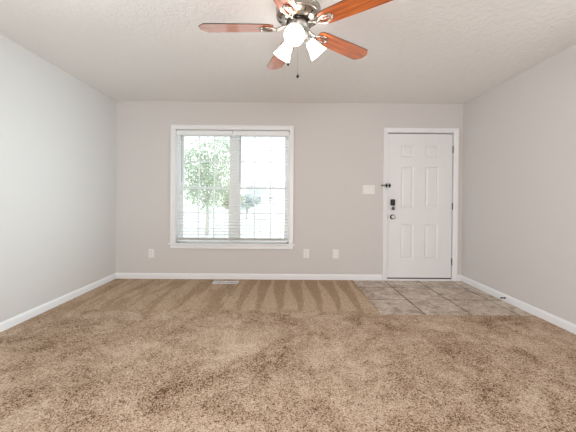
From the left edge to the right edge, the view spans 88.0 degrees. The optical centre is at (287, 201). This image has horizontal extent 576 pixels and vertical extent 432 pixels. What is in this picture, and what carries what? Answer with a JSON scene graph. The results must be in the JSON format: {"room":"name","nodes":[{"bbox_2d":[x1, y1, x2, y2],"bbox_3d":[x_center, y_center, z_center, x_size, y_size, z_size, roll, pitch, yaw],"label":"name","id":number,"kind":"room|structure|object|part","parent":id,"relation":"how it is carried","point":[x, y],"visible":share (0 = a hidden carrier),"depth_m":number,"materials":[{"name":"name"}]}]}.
{"room":"empty living room","nodes":[
{"label":"empty living room","id":0,"kind":"room"},
{"bbox_2d":[0,34,115,321],"bbox_3d":[-2.418,-0.133,0.491,0.150,2.440,7.200,0,0,0],"label":"wall","id":1,"kind":"structure","parent":0,"point":[58,131],"depth_m":2.96,"materials":[{"name":"grey paint"}]},
{"bbox_2d":[0,273,115,331],"bbox_3d":[-2.346,1.046,0.501,0.013,0.079,7.200,0,0,0],"label":"baseboard","id":2,"kind":"structure","parent":1,"relation":"attached to","point":[4,325],"depth_m":2.95,"materials":[{"name":"white paint"}]},
{"bbox_2d":[0,279,575,431],"bbox_3d":[0.032,1.119,0.514,4.769,0.034,7.200,0,0,0],"label":"floor","id":3,"kind":"structure","parent":0,"point":[120,355],"depth_m":1.99,"materials":[{"name":"beige carpet"}]},
{"bbox_2d":[212,281,238,283],"bbox_3d":[-0.825,1.065,3.937,0.336,0.006,0.124,0,0,0],"label":"floor vent","id":4,"kind":"object","parent":3,"relation":"in","point":[213,282],"visible":1,"depth_m":3.93,"materials":[{"name":"white metal"}]},
{"bbox_2d":[0,0,575,103],"bbox_3d":[0.051,-1.394,0.493,5.069,0.120,7.500,0,0,0],"label":"ceiling","id":5,"kind":"structure","parent":0,"point":[419,51],"depth_m":2.60,"materials":[{"name":"white paint"}]},
{"bbox_2d":[198,0,392,77],"bbox_3d":[0.015,-1.077,1.988,1.214,0.538,1.270,0,0,0],"label":"ceiling fan","id":6,"kind":"object","parent":5,"relation":"hanging from","point":[297,16],"visible":1,"depth_m":1.93,"materials":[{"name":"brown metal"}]},
{"bbox_3d":[-0.344,-1.160,1.989,0.495,0.006,0.140,0,9,1],"label":"fan blade","id":7,"kind":"part","parent":6,"relation":"part of","materials":[{"name":"brown wood"}]},
{"bbox_3d":[-0.092,-1.162,1.986,0.200,0.045,0.068,0,9,1],"label":"blade arm","id":8,"kind":"part","parent":6,"relation":"part of","materials":[{"name":"silver metal"}]},
{"bbox_3d":[-0.056,-1.161,2.379,0.140,0.006,0.495,-9,3,-17],"label":"fan blade","id":9,"kind":"part","parent":6,"relation":"part of","materials":[{"name":"brown wood"}]},
{"bbox_3d":[-0.034,-1.044,2.091,0.129,0.139,0.132,0,0,0],"label":"lamp shade","id":10,"kind":"part","parent":6,"relation":"part of","materials":[{"name":"white glass"}]},
{"bbox_3d":[-0.062,-1.155,1.594,0.140,0.006,0.495,10,4,18],"label":"fan blade","id":11,"kind":"part","parent":6,"relation":"part of","materials":[{"name":"brown wood"}]},
{"bbox_3d":[0.018,-1.160,1.833,0.068,0.045,0.200,10,3,18],"label":"blade arm","id":12,"kind":"part","parent":6,"relation":"part of","materials":[{"name":"silver metal"}]},
{"bbox_3d":[0.038,-1.023,1.850,0.124,0.130,0.140,0,0,0],"label":"lamp shade","id":13,"kind":"part","parent":6,"relation":"part of","materials":[{"name":"white glass"}]},
{"bbox_3d":[0.039,-1.041,1.865,0.054,0.065,0.085,0,0,0],"label":"bulb","id":14,"kind":"part","parent":6,"relation":"part of","materials":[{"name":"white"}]},
{"bbox_3d":[0.192,-1.042,2.057,0.137,0.139,0.119,0,0,0],"label":"lamp shade","id":15,"kind":"part","parent":6,"relation":"part of","materials":[{"name":"white glass"}]},
{"bbox_3d":[0.199,-1.161,2.079,0.200,0.045,0.068,0,-8,-35],"label":"blade arm","id":16,"kind":"part","parent":6,"relation":"part of","materials":[{"name":"silver metal"}]},
{"bbox_3d":[0.198,-1.159,1.891,0.200,0.045,0.068,1,-8,37],"label":"blade arm","id":17,"kind":"part","parent":6,"relation":"part of","materials":[{"name":"silver metal"}]},
{"bbox_3d":[0.404,-1.156,2.225,0.495,0.006,0.140,0,-8,-35],"label":"fan blade","id":18,"kind":"part","parent":6,"relation":"part of","materials":[{"name":"brown wood"}]},
{"bbox_3d":[0.400,-1.152,1.740,0.495,0.006,0.140,1,-8,37],"label":"fan blade","id":19,"kind":"part","parent":6,"relation":"part of","materials":[{"name":"brown wood"}]},
{"bbox_2d":[116,101,462,274],"bbox_3d":[0.023,-0.143,4.179,5.069,2.440,0.150,0,0,0],"label":"wall","id":20,"kind":"structure","parent":0,"point":[338,147],"depth_m":4.10,"materials":[{"name":"grey paint"}]},
{"bbox_2d":[149,249,153,257],"bbox_3d":[-1.879,0.707,4.096,0.076,0.120,0.009,0,0,0],"label":"wall outlet","id":21,"kind":"object","parent":20,"relation":"attached to","point":[151,251],"visible":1,"depth_m":4.09,"materials":[{"name":"white plastic"}]},
{"bbox_2d":[168,125,294,248],"bbox_3d":[-0.767,-0.201,4.154,1.732,1.693,0.190,0,0,0],"label":"window","id":22,"kind":"structure","parent":20,"relation":"in","point":[177,161],"depth_m":4.18,"materials":[{"name":"white paint"}]},
{"bbox_2d":[176,130,232,241],"bbox_3d":[-1.152,-0.217,4.125,0.768,1.530,0.072,0,0,0],"label":"window blind","id":23,"kind":"object","parent":22,"relation":"attached to","point":[178,132],"visible":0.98,"depth_m":4.11,"materials":[{"name":"white plastic"}]},
{"bbox_3d":[-1.158,0.538,4.139,0.762,0.020,0.052,0,0,0],"label":"rail","id":24,"kind":"part","parent":23,"relation":"part of","materials":[{"name":"white plastic"}]},
{"bbox_3d":[-1.152,-0.202,4.133,0.002,1.480,0.057,0,0,0],"label":"ladder cord","id":25,"kind":"part","parent":23,"relation":"part of","materials":[{"name":"white fabric"}]},
{"bbox_3d":[-1.155,0.168,4.205,0.730,0.758,0.025,0,0,0],"label":"sash","id":26,"kind":"part","parent":22,"relation":"part of","materials":[{"name":"white plastic"}]},
{"bbox_3d":[-1.150,-0.572,4.225,0.730,0.785,0.024,0,0,0],"label":"sash","id":27,"kind":"part","parent":22,"relation":"part of","materials":[{"name":"white plastic"}]},
{"bbox_2d":[184,136,228,186],"bbox_3d":[-1.150,-0.567,4.225,0.642,0.715,0.012,0,0,0],"label":"grille","id":28,"kind":"object","parent":22,"relation":"attached to","point":[184,136],"depth_m":4.22,"materials":[{"name":"white plastic"}]},
{"bbox_2d":[198,189,228,236],"bbox_3d":[-1.155,0.161,4.205,0.642,0.683,0.012,0,0,0],"label":"grille","id":29,"kind":"object","parent":22,"relation":"attached to","point":[198,189],"depth_m":4.20,"materials":[{"name":"white plastic"}]},
{"bbox_3d":[-0.773,0.582,4.128,1.732,0.021,0.125,0,0,0],"label":"sill","id":30,"kind":"part","parent":22,"relation":"part of","materials":[{"name":"white paint"}]},
{"bbox_2d":[233,131,288,241],"bbox_3d":[-0.380,-0.211,4.129,0.766,1.530,0.072,0,0,0],"label":"window blind","id":31,"kind":"object","parent":22,"relation":"attached to","point":[243,133],"visible":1,"depth_m":4.12,"materials":[{"name":"white plastic"}]},
{"bbox_3d":[-0.386,0.544,4.143,0.760,0.020,0.052,0,0,0],"label":"rail","id":32,"kind":"part","parent":31,"relation":"part of","materials":[{"name":"white plastic"}]},
{"bbox_2d":[240,189,283,237],"bbox_3d":[-0.361,0.167,4.209,0.619,0.683,0.012,0,0,0],"label":"grille","id":33,"kind":"object","parent":22,"relation":"attached to","point":[254,213],"depth_m":4.20,"materials":[{"name":"white plastic"}]},
{"bbox_3d":[-0.361,0.174,4.209,0.707,0.758,0.025,0,0,0],"label":"sash","id":34,"kind":"part","parent":22,"relation":"part of","materials":[{"name":"white plastic"}]},
{"bbox_3d":[-0.355,-0.565,4.229,0.707,0.785,0.024,0,0,0],"label":"sash","id":35,"kind":"part","parent":22,"relation":"part of","materials":[{"name":"white plastic"}]},
{"bbox_2d":[241,137,284,186],"bbox_3d":[-0.355,-0.560,4.229,0.619,0.715,0.012,0,0,0],"label":"grille","id":36,"kind":"object","parent":22,"relation":"attached to","point":[254,161],"depth_m":4.22,"materials":[{"name":"white plastic"}]},
{"bbox_2d":[116,273,381,279],"bbox_3d":[-0.535,1.031,4.104,3.672,0.079,0.013,0,0,0],"label":"baseboard","id":37,"kind":"structure","parent":20,"relation":"attached to","point":[118,275],"depth_m":4.10,"materials":[{"name":"white paint"}]},
{"bbox_2d":[303,249,308,257],"bbox_3d":[0.252,0.715,4.107,0.078,0.122,0.009,0,0,0],"label":"wall outlet","id":38,"kind":"object","parent":20,"relation":"attached to","point":[305,251],"visible":1,"depth_m":4.11,"materials":[{"name":"white plastic"}]},
{"bbox_2d":[333,249,338,257],"bbox_3d":[0.658,0.720,4.106,0.082,0.124,0.016,0,0,0],"label":"outlet","id":39,"kind":"object","parent":20,"relation":"attached to","point":[335,251],"visible":1,"depth_m":4.11,"materials":[{"name":"white plastic"}]},
{"bbox_2d":[363,185,374,193],"bbox_3d":[1.113,-0.167,4.103,0.165,0.122,0.012,0,0,0],"label":"light switch","id":40,"kind":"object","parent":20,"relation":"attached to","point":[367,189],"visible":1,"depth_m":4.10,"materials":[{"name":"white plastic"}]},
{"bbox_2d":[381,128,458,280],"bbox_3d":[1.804,0.038,4.156,1.074,2.105,0.196,0,0,0],"label":"door","id":41,"kind":"structure","parent":20,"relation":"in","point":[421,170],"depth_m":4.13,"materials":[{"name":"white paint"}]},
{"bbox_2d":[353,280,534,315],"bbox_3d":[1.647,1.110,3.501,1.507,0.030,1.242,0,0,0],"label":"floor tile","id":42,"kind":"structure","parent":0,"point":[388,297],"depth_m":3.32,"materials":[{"name":"brown tile"}]},
{"bbox_2d":[461,44,575,324],"bbox_3d":[2.501,-0.095,0.516,0.150,2.440,7.200,0,0,0],"label":"wall","id":43,"kind":"structure","parent":0,"point":[519,179],"depth_m":3.01,"materials":[{"name":"grey paint"}]},
{"bbox_2d":[461,275,575,333],"bbox_3d":[2.410,1.083,0.525,0.013,0.079,7.200,0,0,0],"label":"baseboard","id":44,"kind":"structure","parent":43,"relation":"attached to","point":[553,319],"depth_m":3.00,"materials":[{"name":"white paint"}]},
{"label":"outside","id":45,"kind":"structure","parent":0,"visible":0},
{"bbox_2d":[183,205,283,237],"bbox_3d":[-2.553,1.325,39.404,60.000,0.100,69.400,0,0,0],"label":"ground","id":46,"kind":"structure","parent":45,"point":[276,234],"depth_m":19.70,"materials":[{"name":"white"}]},
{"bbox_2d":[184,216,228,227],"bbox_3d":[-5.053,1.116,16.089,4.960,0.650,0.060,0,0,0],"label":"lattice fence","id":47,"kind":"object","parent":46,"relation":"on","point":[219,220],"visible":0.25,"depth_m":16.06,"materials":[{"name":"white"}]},
{"bbox_2d":[184,138,245,235],"bbox_3d":[-3.576,-0.727,13.061,3.771,4.415,2.598,0,0,0],"label":"leafy tree","id":48,"kind":"object","parent":46,"relation":"on","point":[209,177],"visible":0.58,"depth_m":12.73,"materials":[{"name":"green plant"}]},
{"bbox_2d":[215,171,243,226],"bbox_3d":[-3.462,-0.200,17.058,1.914,3.303,1.500,0,0,0],"label":"tree","id":49,"kind":"object","parent":46,"relation":"on","point":[226,199],"visible":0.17,"depth_m":16.99,"materials":[{"name":"green plant"}]},
{"bbox_2d":[241,189,261,218],"bbox_3d":[-3.412,0.123,24.122,2.674,2.564,1.559,0,0,0],"label":"tree","id":50,"kind":"object","parent":46,"relation":"on","point":[247,196],"visible":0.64,"depth_m":23.97,"materials":[{"name":"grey plant"}]},
{"bbox_2d":[246,182,284,209],"bbox_3d":[-2.024,-0.933,47.089,8.500,4.300,6.800,0,0,0],"label":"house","id":51,"kind":"structure","parent":46,"relation":"on","point":[265,193],"depth_m":44.09,"materials":[{"name":"white"}]}
]}

